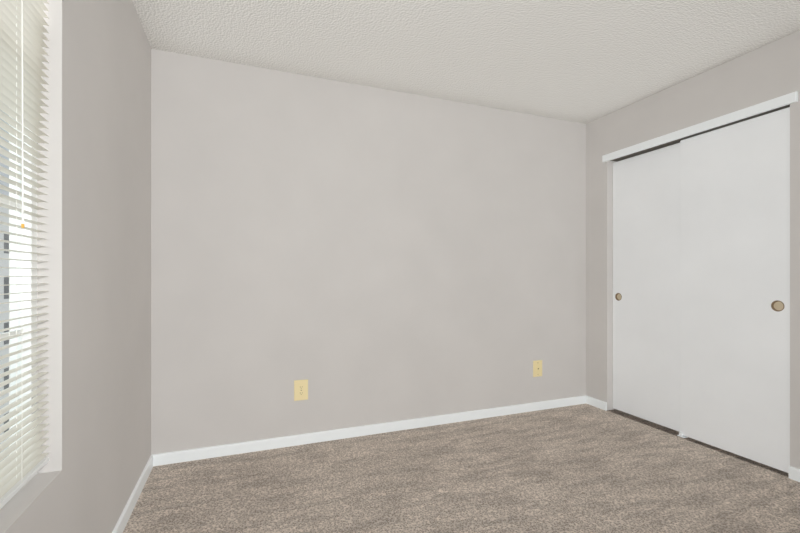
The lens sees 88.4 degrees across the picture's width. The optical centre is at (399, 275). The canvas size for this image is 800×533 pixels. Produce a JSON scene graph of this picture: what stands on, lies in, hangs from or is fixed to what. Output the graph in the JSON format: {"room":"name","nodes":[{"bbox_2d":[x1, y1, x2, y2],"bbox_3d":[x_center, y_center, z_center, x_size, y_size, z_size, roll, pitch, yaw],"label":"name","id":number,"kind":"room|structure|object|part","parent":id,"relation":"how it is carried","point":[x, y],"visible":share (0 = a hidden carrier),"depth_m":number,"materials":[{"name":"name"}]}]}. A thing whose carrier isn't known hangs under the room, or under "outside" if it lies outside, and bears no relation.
{"room":"empty bedroom","nodes":[
{"label":"empty bedroom","id":0,"kind":"room"},
{"bbox_2d":[0,0,150,532],"bbox_3d":[-0.807,-0.110,0.582,0.105,2.440,3.867,0,0,-21],"label":"wall","id":1,"kind":"structure","parent":0,"point":[95,274],"depth_m":1.45,"materials":[{"name":"beige paint"}]},
{"bbox_2d":[0,110,48,508],"bbox_3d":[-0.795,-0.190,0.514,0.079,1.520,1.433,0,0,-21],"label":"window","id":2,"kind":"structure","parent":1,"relation":"in","point":[26,288],"depth_m":1.14,"materials":[{"name":"white glass"}]},
{"bbox_2d":[9,107,16,477],"bbox_3d":[-0.970,-0.198,1.039,0.026,1.446,0.005,0,0,-21],"label":"cord","id":3,"kind":"object","parent":2,"relation":"hanging from","point":[9,107],"depth_m":1.03,"materials":[{"name":"white plastic"}]},
{"bbox_2d":[16,0,23,227],"bbox_3d":[-0.942,-0.523,1.026,0.005,0.786,0.003,0,0,-21],"label":"cord","id":4,"kind":"object","parent":2,"relation":"hanging from","point":[16,201],"depth_m":1.03,"materials":[{"name":"white plastic"}]},
{"bbox_3d":[-0.771,-0.207,0.525,0.028,1.484,1.419,0,0,-21],"label":"window blinds rails","id":5,"kind":"part","parent":2,"relation":"part of","materials":[{"name":"white plastic"}]},
{"bbox_2d":[0,0,49,497],"bbox_3d":[-0.771,-0.191,0.525,0.025,1.409,1.419,0,0,-21],"label":"window blinds slats","id":6,"kind":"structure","parent":2,"relation":"hanging from","point":[32,456],"depth_m":1.07,"materials":[{"name":"beige plastic"}]},
{"bbox_2d":[112,455,152,532],"bbox_3d":[-0.749,1.077,0.597,0.013,0.066,3.854,0,0,-21],"label":"baseboard","id":7,"kind":"structure","parent":1,"relation":"attached to","point":[122,521],"depth_m":1.96,"materials":[{"name":"white wood"}]},
{"bbox_2d":[151,49,585,453],"bbox_3d":[0.061,-0.110,3.066,3.587,2.440,0.140,0,0,-21],"label":"wall","id":8,"kind":"structure","parent":0,"point":[355,255],"depth_m":2.83,"materials":[{"name":"beige paint"}]},
{"bbox_2d":[294,379,307,400],"bbox_3d":[-0.652,0.753,2.710,0.090,0.134,0.009,0,0,-21],"label":"duplex electrical outlet","id":9,"kind":"object","parent":8,"relation":"attached to","point":[300,389],"visible":1,"depth_m":2.71,"materials":[{"name":"beige plastic"}]},
{"bbox_2d":[151,395,586,465],"bbox_3d":[0.089,1.077,2.994,3.307,0.066,0.013,0,0,-21],"label":"baseboard","id":10,"kind":"structure","parent":8,"relation":"attached to","point":[233,448],"depth_m":2.82,"materials":[{"name":"white wood"}]},
{"bbox_2d":[533,360,541,376],"bbox_3d":[1.142,0.767,3.403,0.090,0.134,0.010,0,0,-21],"label":"jack","id":11,"kind":"object","parent":8,"relation":"attached to","point":[537,368],"visible":1,"depth_m":3.40,"materials":[{"name":"beige plastic"}]},
{"bbox_2d":[123,404,799,532],"bbox_3d":[0.784,1.150,1.197,3.587,0.080,4.147,0,0,-21],"label":"floor","id":12,"kind":"structure","parent":0,"point":[583,468],"depth_m":2.18,"materials":[{"name":"beige carpet"}]},
{"bbox_2d":[677,432,686,437],"bbox_3d":[1.978,1.095,2.852,0.097,0.030,0.050,0,0,-21],"label":"floor guide","id":13,"kind":"object","parent":12,"relation":"on","point":[681,435],"visible":0.52,"depth_m":2.83,"materials":[{"name":"white plastic"}]},
{"bbox_2d":[132,0,799,123],"bbox_3d":[1.139,-1.380,1.334,4.347,0.100,4.147,0,0,-21],"label":"ceiling","id":14,"kind":"structure","parent":0,"point":[583,61],"depth_m":2.33,"materials":[{"name":"white paint"}]},
{"bbox_2d":[586,30,799,468],"bbox_3d":[2.392,-0.110,1.819,0.140,2.440,3.867,0,0,-21],"label":"wall","id":15,"kind":"structure","parent":0,"point":[769,71],"depth_m":2.86,"materials":[{"name":"beige paint"}]},
{"bbox_2d":[586,396,606,410],"bbox_3d":[1.665,1.077,3.486,0.013,0.066,0.207,0,0,-21],"label":"baseboard","id":16,"kind":"structure","parent":15,"relation":"attached to","point":[597,403],"depth_m":3.48,"materials":[{"name":"white wood"}]},
{"bbox_2d":[613,143,679,431],"bbox_3d":[1.893,0.080,3.129,0.035,2.035,0.618,0,0,-21],"label":"closet door","id":17,"kind":"structure","parent":15,"relation":"in","point":[646,286],"depth_m":3.12,"materials":[{"name":"white paint"}]},
{"bbox_3d":[1.791,0.170,3.362,0.012,0.063,0.063,0,0,-21],"label":"handle","id":18,"kind":"part","parent":17,"relation":"part of","materials":[{"name":"gold metal"}]},
{"bbox_2d":[610,104,789,161],"bbox_3d":[1.984,-0.967,2.849,0.098,0.026,1.208,0,0,-21],"label":"rail","id":19,"kind":"object","parent":15,"relation":"attached to","point":[678,140],"visible":0.33,"depth_m":2.83,"materials":[{"name":"grey metal"}]},
{"bbox_2d":[602,91,797,161],"bbox_3d":[1.919,-0.973,2.822,0.019,0.055,1.279,0,0,-21],"label":"trim","id":20,"kind":"structure","parent":15,"relation":"attached to","point":[774,103],"depth_m":2.63,"materials":[{"name":"white wood"}]},
{"bbox_2d":[680,107,789,472],"bbox_3d":[2.069,0.080,2.566,0.035,2.035,0.618,0,0,-21],"label":"closet door","id":21,"kind":"structure","parent":15,"relation":"in","point":[734,288],"depth_m":2.52,"materials":[{"name":"white paint"}]},
{"bbox_3d":[2.147,0.170,2.333,0.012,0.063,0.063,0,0,-21],"label":"handle","id":22,"kind":"part","parent":21,"relation":"part of","materials":[{"name":"gold metal"}]},
{"bbox_2d":[789,466,799,481],"bbox_3d":[2.579,1.077,1.124,0.013,0.066,2.435,0,0,-21],"label":"baseboard","id":23,"kind":"structure","parent":15,"relation":"attached to","point":[794,473],"depth_m":2.23,"materials":[{"name":"white wood"}]},
{"bbox_2d":[608,409,788,476],"bbox_3d":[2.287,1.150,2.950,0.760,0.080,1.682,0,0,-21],"label":"door track","id":24,"kind":"object","parent":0,"point":[702,444],"visible":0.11,"depth_m":2.74,"materials":[{"name":"black metal"}]},
{"label":"outside","id":25,"kind":"structure","parent":0,"visible":0},
{"bbox_2d":[0,207,8,461],"bbox_3d":[-11.210,3.310,9.602,0.001,11.600,34.000,0,0,-21],"label":"facade","id":26,"kind":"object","parent":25,"point":[3,281],"depth_m":13.03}
]}

